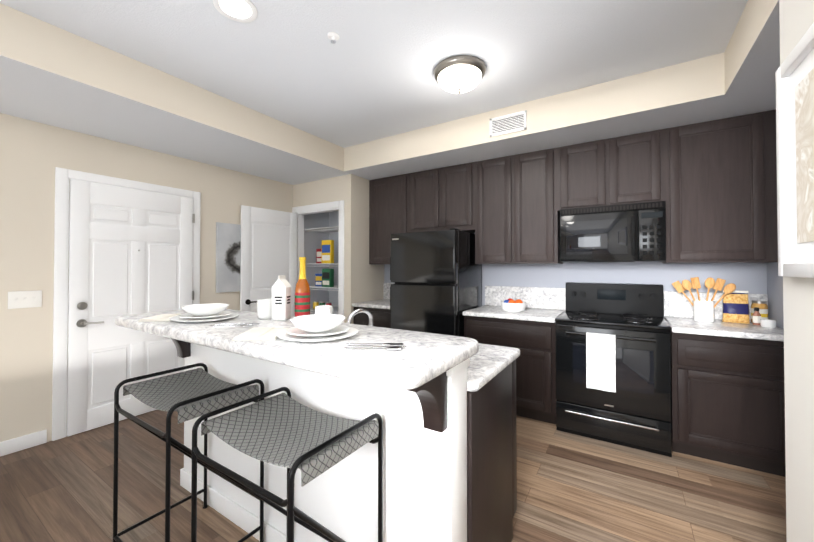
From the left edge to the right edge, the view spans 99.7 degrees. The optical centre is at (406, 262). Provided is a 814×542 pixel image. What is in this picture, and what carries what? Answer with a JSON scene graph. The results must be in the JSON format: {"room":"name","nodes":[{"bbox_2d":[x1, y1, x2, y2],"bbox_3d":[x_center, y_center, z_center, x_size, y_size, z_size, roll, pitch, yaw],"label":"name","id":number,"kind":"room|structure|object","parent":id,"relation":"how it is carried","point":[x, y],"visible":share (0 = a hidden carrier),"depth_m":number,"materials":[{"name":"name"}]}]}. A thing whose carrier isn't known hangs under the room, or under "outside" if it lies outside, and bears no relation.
{"room":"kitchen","nodes":[
{"label":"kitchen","id":0,"kind":"room"},
{"bbox_2d":[0,113,292,441],"bbox_3d":[-2.981,-0.016,2.369,0.100,2.760,6.600,0,-1,33],"label":"wall","id":1,"kind":"structure","parent":0,"point":[33,154],"depth_m":2.62,"materials":[{"name":"beige paint"}]},
{"bbox_2d":[0,429,46,456],"bbox_3d":[-3.728,1.298,1.079,0.014,0.100,3.650,0,-1,33],"label":"baseboard","id":2,"kind":"structure","parent":1,"relation":"attached to","point":[13,445],"depth_m":2.50,"materials":[{"name":"white wood"}]},
{"bbox_2d":[8,290,41,308],"bbox_3d":[-2.806,0.268,2.526,0.017,0.125,0.170,0,-1,33],"label":"switch plate","id":3,"kind":"object","parent":1,"relation":"attached to","point":[23,299],"visible":1,"depth_m":2.52,"materials":[{"name":"white plastic"}]},
{"bbox_2d":[52,167,200,440],"bbox_3d":[-2.438,0.317,3.103,0.020,2.112,1.074,0,-1,33],"label":"door frame","id":4,"kind":"structure","parent":1,"relation":"attached to","point":[63,176],"depth_m":2.69,"materials":[{"name":"white wood"}]},
{"bbox_2d":[67,179,194,435],"bbox_3d":[-2.399,0.352,3.085,0.093,2.030,0.922,0,-1,33],"label":"entry door","id":5,"kind":"structure","parent":1,"relation":"in","point":[130,251],"depth_m":2.97,"materials":[{"name":"white wood"}]},
{"bbox_2d":[216,222,240,292],"bbox_3d":[-1.891,-0.057,3.951,0.030,0.760,0.600,0,-1,33],"label":"framed picture","id":6,"kind":"object","parent":1,"relation":"attached to","point":[228,245],"visible":0.48,"depth_m":3.79},
{"bbox_2d":[240,205,296,316],"bbox_3d":[-1.652,0.363,4.178,0.103,2.030,0.736,0,-1,33],"label":"pantry door","id":7,"kind":"structure","parent":1,"relation":"in","point":[268,257],"depth_m":4.12,"materials":[{"name":"white wood"}]},
{"bbox_2d":[293,175,344,215],"bbox_3d":[-1.103,0.174,4.358,0.920,2.430,0.100,0,-1,33],"label":"wall","id":8,"kind":"structure","parent":0,"point":[332,189],"depth_m":4.30,"materials":[{"name":"beige paint"}]},
{"bbox_2d":[292,200,343,322],"bbox_3d":[-1.105,0.324,4.348,0.915,2.130,0.118,0,-1,33],"label":"door frame","id":9,"kind":"structure","parent":8,"relation":"attached to","point":[301,211],"depth_m":4.19,"materials":[{"name":"white wood"}]},
{"bbox_2d":[304,211,338,314],"bbox_3d":[-0.925,0.178,4.635,0.916,2.428,0.558,0,-1,33],"label":"lining","id":10,"kind":"object","parent":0,"point":[313,241],"visible":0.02,"depth_m":4.95,"materials":[{"name":"grey paint"}]},
{"bbox_2d":[304,226,338,312],"bbox_3d":[-0.913,0.256,4.654,0.894,1.440,0.494,0,-1,33],"label":"pantry shelves","id":11,"kind":"object","parent":10,"relation":"attached to","point":[334,229],"visible":0.25,"depth_m":4.59,"materials":[{"name":"white wood"}]},
{"bbox_2d":[316,249,320,262],"bbox_3d":[-1.163,-0.095,4.684,0.150,0.200,0.062,0,-1,33],"label":"crackers","id":12,"kind":"object","parent":11,"relation":"on","point":[318,255],"visible":0.4,"depth_m":4.67,"materials":[{"name":"red"}]},
{"bbox_2d":[315,274,321,285],"bbox_3d":[-1.176,0.230,4.670,0.140,0.170,0.072,0,-1,33],"label":"box","id":13,"kind":"object","parent":11,"relation":"on","point":[318,279],"visible":0.62,"depth_m":4.64,"materials":[{"name":"blue"}]},
{"bbox_2d":[313,301,331,309],"bbox_3d":[-1.129,0.569,4.572,0.315,0.110,0.074,0,-1,33],"label":"cans","id":14,"kind":"object","parent":11,"relation":"on","point":[316,303],"visible":0.4,"depth_m":4.59,"materials":[{"name":"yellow metal"}]},
{"bbox_2d":[321,240,333,262],"bbox_3d":[-1.038,-0.147,4.492,0.170,0.300,0.062,0,-1,33],"label":"box","id":15,"kind":"object","parent":11,"relation":"on","point":[327,252],"visible":1,"depth_m":4.46,"materials":[{"name":"yellow cardboard"}]},
{"bbox_2d":[322,269,333,286],"bbox_3d":[-1.035,0.193,4.492,0.150,0.240,0.072,0,-1,33],"label":"box","id":16,"kind":"object","parent":11,"relation":"on","point":[327,277],"visible":1,"depth_m":4.46,"materials":[{"name":"green cardboard"}]},
{"bbox_2d":[344,174,383,323],"bbox_3d":[-0.522,0.173,4.319,0.100,2.430,0.660,0,-1,33],"label":"wall","id":17,"kind":"structure","parent":0,"point":[363,280],"depth_m":4.13,"materials":[{"name":"beige paint"}]},
{"bbox_2d":[0,0,779,184],"bbox_3d":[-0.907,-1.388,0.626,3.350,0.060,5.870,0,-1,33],"label":"ceiling","id":18,"kind":"structure","parent":0,"point":[368,76],"depth_m":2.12,"materials":[{"name":"white paint"}]},
{"bbox_2d":[213,0,257,22],"bbox_3d":[-0.898,-1.337,1.801,0.210,0.011,0.210,0,-1,33],"label":"recessed light","id":19,"kind":"object","parent":18,"relation":"in","point":[244,11],"visible":1,"depth_m":1.81,"materials":[{"name":"white glass"}]},
{"bbox_2d":[328,32,339,43],"bbox_3d":[-0.433,-1.322,2.026,0.070,0.035,0.070,0,-1,33],"label":"sprinkler","id":20,"kind":"object","parent":18,"relation":"attached to","point":[333,37],"visible":1,"depth_m":2.02,"materials":[{"name":"white"}]},
{"bbox_2d":[433,55,485,93],"bbox_3d":[0.364,-1.253,2.382,0.360,0.164,0.360,0,-1,33],"label":"flush-mount dome light","id":21,"kind":"object","parent":18,"relation":"attached to","point":[459,74],"visible":1,"depth_m":2.28,"materials":[{"name":"white glass"}]},
{"bbox_2d":[490,110,526,136],"bbox_3d":[0.854,-1.179,2.915,0.310,0.160,0.008,0,-1,33],"label":"ceiling vent","id":22,"kind":"object","parent":18,"relation":"in","point":[509,123],"visible":1,"depth_m":2.91,"materials":[{"name":"white metal"}]},
{"bbox_2d":[0,409,786,541],"bbox_3d":[-0.985,1.378,1.075,5.040,0.060,7.000,0,-1,33],"label":"floor","id":23,"kind":"structure","parent":0,"point":[574,488],"depth_m":2.02,"materials":[{"name":"brown wood"}]},
{"bbox_2d":[113,363,263,541],"bbox_3d":[-1.015,0.950,1.609,0.536,0.809,0.424,0,-1,33],"label":"stool","id":24,"kind":"object","parent":23,"relation":"on","point":[190,394],"visible":0.94,"depth_m":1.57,"materials":[{"name":"grey fabric"}]},
{"bbox_2d":[191,387,382,541],"bbox_3d":[-0.421,0.945,1.229,0.536,0.809,0.424,0,-1,33],"label":"stool","id":25,"kind":"object","parent":23,"relation":"on","point":[289,433],"visible":1,"depth_m":1.19,"materials":[{"name":"grey fabric"}]},
{"bbox_2d":[173,312,517,541],"bbox_3d":[-0.460,0.847,1.860,1.832,1.022,0.968,0,-1,33],"label":"kitchen island","id":26,"kind":"object","parent":23,"relation":"on","point":[443,406],"depth_m":1.38,"materials":[{"name":"white paint"}]},
{"bbox_2d":[115,309,486,396],"bbox_3d":[-0.655,0.308,1.566,1.900,0.048,0.530,0,-1,33],"label":"island countertop","id":27,"kind":"structure","parent":26,"relation":"on","point":[426,357],"depth_m":1.16,"materials":[{"name":"white stone"}]},
{"bbox_2d":[138,314,179,321],"bbox_3d":[-1.236,0.280,1.772,0.150,0.012,0.210,0,-1,-5],"label":"napkin","id":28,"kind":"object","parent":27,"relation":"on","point":[161,317],"visible":0.85,"depth_m":1.69,"materials":[{"name":"white fabric"}]},
{"bbox_2d":[169,303,238,322],"bbox_3d":[-1.019,0.251,1.740,0.304,0.070,0.304,0,-1,33],"label":"plate setting","id":29,"kind":"object","parent":27,"relation":"on","point":[200,313],"visible":1,"depth_m":1.69,"materials":[{"name":"white ceramic"}]},
{"bbox_2d":[208,323,260,326],"bbox_3d":[-0.782,0.280,1.564,0.210,0.007,0.102,0,-1,1],"label":"cutlery","id":30,"kind":"object","parent":27,"relation":"on","point":[245,324],"visible":1,"depth_m":1.56,"materials":[{"name":"silver metal"}]},
{"bbox_2d":[232,327,287,340],"bbox_3d":[-0.562,0.275,1.341,0.150,0.012,0.210,0,-1,-5],"label":"napkin","id":31,"kind":"object","parent":27,"relation":"on","point":[270,333],"visible":0.94,"depth_m":1.29,"materials":[{"name":"white fabric"}]},
{"bbox_2d":[257,298,271,318],"bbox_3d":[-0.739,0.237,1.793,0.117,0.098,0.092,0,-1,33],"label":"mug","id":32,"kind":"object","parent":27,"relation":"on","point":[264,308],"visible":0.77,"depth_m":1.75,"materials":[{"name":"white ceramic"}]},
{"bbox_2d":[272,275,290,319],"bbox_3d":[-0.636,0.174,1.745,0.073,0.222,0.073,0,-1,5],"label":"milk carton","id":33,"kind":"object","parent":27,"relation":"on","point":[281,298],"visible":1,"depth_m":1.71,"materials":[{"name":"white cardboard"}]},
{"bbox_2d":[295,257,309,316],"bbox_3d":[-0.532,0.128,1.751,0.076,0.315,0.076,0,-1,33],"label":"oil bottle","id":34,"kind":"object","parent":27,"relation":"on","point":[302,297],"visible":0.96,"depth_m":1.72,"materials":[{"name":"orange glass"}]},
{"bbox_2d":[276,314,357,341],"bbox_3d":[-0.340,0.245,1.317,0.304,0.070,0.304,0,-1,33],"label":"plate setting","id":35,"kind":"object","parent":27,"relation":"on","point":[318,327],"visible":1,"depth_m":1.27,"materials":[{"name":"white ceramic"}]},
{"bbox_2d":[315,305,332,313],"bbox_3d":[-0.382,0.244,1.618,0.105,0.080,0.080,0,-1,33],"label":"mug","id":36,"kind":"object","parent":27,"relation":"on","point":[323,309],"visible":0.56,"depth_m":1.59,"materials":[{"name":"white ceramic"}]},
{"bbox_2d":[340,343,405,349],"bbox_3d":[-0.108,0.275,1.133,0.210,0.007,0.102,0,-1,1],"label":"cutlery","id":37,"kind":"object","parent":27,"relation":"on","point":[396,346],"visible":1,"depth_m":1.14,"materials":[{"name":"silver metal"}]},
{"bbox_2d":[475,349,519,396],"bbox_3d":[-0.359,0.465,2.014,1.855,0.040,0.637,0,-1,33],"label":"island countertop","id":38,"kind":"structure","parent":26,"relation":"on","point":[486,380],"depth_m":1.44,"materials":[{"name":"white stone"}]},
{"bbox_2d":[347,308,372,325],"bbox_3d":[-0.223,0.341,1.791,0.122,0.200,0.221,0,-1,33],"label":"faucet","id":39,"kind":"object","parent":38,"relation":"on","point":[357,311],"visible":0.58,"depth_m":1.82,"materials":[{"name":"silver metal"}]},
{"bbox_2d":[354,307,390,327],"bbox_3d":[-0.224,0.948,4.133,0.588,0.875,0.633,0,-1,33],"label":"base cabinet","id":40,"kind":"object","parent":23,"relation":"on","point":[380,318],"depth_m":3.85,"materials":[{"name":"black"}]},
{"bbox_2d":[352,299,389,310],"bbox_3d":[-0.226,0.491,4.132,0.593,0.040,0.646,0,-1,33],"label":"countertop","id":41,"kind":"structure","parent":40,"relation":"on","point":[382,304],"depth_m":3.94,"materials":[{"name":"white stone"}]},
{"bbox_2d":[390,228,481,336],"bbox_3d":[0.325,0.528,3.706,0.752,1.705,0.714,0,-1,33],"label":"fridge","id":42,"kind":"object","parent":23,"relation":"on","point":[436,278],"visible":0.67,"depth_m":3.40,"materials":[{"name":"black metal"}]},
{"bbox_2d":[463,315,555,423],"bbox_3d":[1.050,0.938,3.319,0.816,0.875,0.633,0,-1,33],"label":"base cabinet","id":43,"kind":"object","parent":23,"relation":"on","point":[536,342],"depth_m":2.96,"materials":[{"name":"black wood"}]},
{"bbox_2d":[462,307,564,322],"bbox_3d":[1.044,0.481,3.320,0.822,0.040,0.646,0,-1,33],"label":"countertop","id":44,"kind":"structure","parent":43,"relation":"on","point":[531,314],"depth_m":3.12,"materials":[{"name":"white stone"}]},
{"bbox_2d":[501,298,525,311],"bbox_3d":[1.020,0.402,3.295,0.230,0.116,0.230,0,-1,33],"label":"fruit bowl","id":45,"kind":"object","parent":44,"relation":"on","point":[512,305],"visible":1,"depth_m":3.21,"materials":[{"name":"white ceramic"}]},
{"bbox_2d":[555,282,671,456],"bbox_3d":[1.676,0.775,2.830,0.756,1.190,0.729,0,-1,33],"label":"range","id":46,"kind":"object","parent":23,"relation":"on","point":[613,362],"visible":1,"depth_m":2.58,"materials":[{"name":"black metal"}]},
{"bbox_2d":[671,327,785,476],"bbox_3d":[2.307,0.928,2.514,0.634,0.875,0.633,0,-1,33],"label":"base cabinet","id":47,"kind":"object","parent":23,"relation":"on","point":[727,395],"depth_m":2.27,"materials":[{"name":"black wood"}]},
{"bbox_2d":[664,315,783,342],"bbox_3d":[2.303,0.471,2.515,0.635,0.040,0.646,0,-1,33],"label":"countertop","id":48,"kind":"structure","parent":47,"relation":"on","point":[726,330],"depth_m":2.35,"materials":[{"name":"white stone"}]},
{"bbox_2d":[672,277,735,321],"bbox_3d":[2.297,0.281,2.677,0.368,0.342,0.154,0,-1,33],"label":"utensil crock","id":49,"kind":"object","parent":48,"relation":"on","point":[703,310],"visible":1,"depth_m":2.63,"materials":[{"name":"white ceramic"}]},
{"bbox_2d":[722,291,749,323],"bbox_3d":[2.485,0.329,2.597,0.149,0.242,0.073,0,-1,33],"label":"bag","id":50,"kind":"object","parent":48,"relation":"on","point":[735,306],"visible":0.96,"depth_m":2.58,"materials":[{"name":"yellow"}]},
{"bbox_2d":[752,307,760,324],"bbox_3d":[2.551,0.388,2.506,0.045,0.125,0.045,0,-1,33],"label":"bottle","id":51,"kind":"object","parent":48,"relation":"on","point":[756,316],"visible":0.92,"depth_m":2.50,"materials":[{"name":"brown"}]},
{"bbox_2d":[751,300,767,322],"bbox_3d":[2.644,0.367,2.577,0.092,0.168,0.091,0,-1,33],"label":"jar","id":52,"kind":"object","parent":48,"relation":"on","point":[761,305],"visible":0.65,"depth_m":2.54,"materials":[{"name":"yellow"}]},
{"bbox_2d":[760,319,776,327],"bbox_3d":[2.527,0.424,2.402,0.080,0.050,0.079,0,-1,33],"label":"ramekin","id":53,"kind":"object","parent":48,"relation":"on","point":[767,323],"visible":1,"depth_m":2.38,"materials":[{"name":"white ceramic"}]},
{"bbox_2d":[384,233,766,305],"bbox_3d":[0.820,0.003,3.914,4.840,2.760,0.100,0,-1,33],"label":"wall","id":54,"kind":"structure","parent":0,"point":[750,278],"depth_m":3.12,"materials":[{"name":"grey paint"}]},
{"bbox_2d":[369,173,408,264],"bbox_3d":[-0.145,-0.511,4.276,0.588,1.058,0.338,0,-1,33],"label":"upper cabinet","id":55,"kind":"object","parent":54,"relation":"attached to","point":[388,196],"depth_m":4.16,"materials":[{"name":"brown wood"}]},
{"bbox_2d":[409,167,444,232],"bbox_3d":[0.304,-0.693,3.991,0.478,0.703,0.338,0,-1,33],"label":"upper cabinet","id":56,"kind":"object","parent":54,"relation":"attached to","point":[427,187],"depth_m":3.85,"materials":[{"name":"brown wood"}]},
{"bbox_2d":[445,162,476,232],"bbox_3d":[0.584,-0.695,3.812,0.478,0.703,0.338,0,-1,33],"label":"upper cabinet","id":57,"kind":"object","parent":54,"relation":"attached to","point":[460,180],"depth_m":3.63,"materials":[{"name":"brown wood"}]},
{"bbox_2d":[473,154,520,263],"bbox_3d":[0.980,-0.520,3.556,0.463,1.058,0.338,0,-1,33],"label":"upper cabinet","id":58,"kind":"object","parent":54,"relation":"attached to","point":[498,231],"depth_m":3.41,"materials":[{"name":"brown wood"}]},
{"bbox_2d":[521,148,562,263],"bbox_3d":[1.252,-0.523,3.383,0.473,1.058,0.338,0,-1,33],"label":"upper cabinet","id":59,"kind":"object","parent":54,"relation":"attached to","point":[540,219],"depth_m":3.20,"materials":[{"name":"brown wood"}]},
{"bbox_2d":[384,283,767,322],"bbox_3d":[1.216,0.357,3.582,3.616,0.215,0.022,0,-1,33],"label":"backsplash","id":60,"kind":"structure","parent":54,"relation":"attached to","point":[554,299],"depth_m":3.41,"materials":[{"name":"white stone"}]},
{"bbox_2d":[671,292,681,305],"bbox_3d":[2.269,0.303,2.891,0.070,0.115,0.008,0,-1,33],"label":"outlet","id":61,"kind":"object","parent":60,"relation":"attached to","point":[676,298],"visible":1,"depth_m":2.89,"materials":[{"name":"white plastic"}]},
{"bbox_2d":[557,136,620,212],"bbox_3d":[1.648,-0.766,3.132,0.468,0.578,0.338,0,-1,33],"label":"upper cabinet","id":62,"kind":"object","parent":54,"relation":"attached to","point":[588,173],"depth_m":2.98,"materials":[{"name":"brown wood"}]},
{"bbox_2d":[560,201,665,261],"bbox_3d":[1.775,-0.242,3.001,0.752,0.465,0.409,0,-1,33],"label":"microwave","id":63,"kind":"object","parent":62,"relation":"attached to","point":[634,232],"visible":1,"depth_m":2.81,"materials":[{"name":"black plastic"}]},
{"bbox_2d":[621,128,668,203],"bbox_3d":[1.918,-0.768,2.960,0.465,0.578,0.338,0,-1,33],"label":"upper cabinet","id":64,"kind":"object","parent":54,"relation":"attached to","point":[645,155],"depth_m":2.77,"materials":[{"name":"brown wood"}]},
{"bbox_2d":[662,109,777,262],"bbox_3d":[2.383,-0.532,2.659,0.639,1.058,0.338,0,-1,33],"label":"upper cabinet","id":65,"kind":"object","parent":54,"relation":"attached to","point":[713,184],"depth_m":2.51,"materials":[{"name":"brown wood"}]},
{"bbox_2d":[767,262,783,328],"bbox_3d":[2.332,-0.022,1.880,0.100,2.760,1.700,0,-1,33],"label":"wall","id":66,"kind":"structure","parent":0,"point":[775,293],"depth_m":2.48,"materials":[{"name":"grey paint"}]},
{"bbox_2d":[779,0,813,541],"bbox_3d":[0.399,-0.056,-0.801,0.470,2.760,4.900,0,-1,33],"label":"wall","id":67,"kind":"structure","parent":0,"point":[796,19],"depth_m":1.27,"materials":[{"name":"white paint"}]},
{"bbox_2d":[775,22,813,277],"bbox_3d":[1.228,-0.353,0.973,0.035,0.800,0.855,0,-1,33],"label":"picture frame","id":68,"kind":"object","parent":67,"relation":"attached to","point":[794,76],"visible":1,"depth_m":1.23,"materials":[{"name":"white wood"}]}
]}

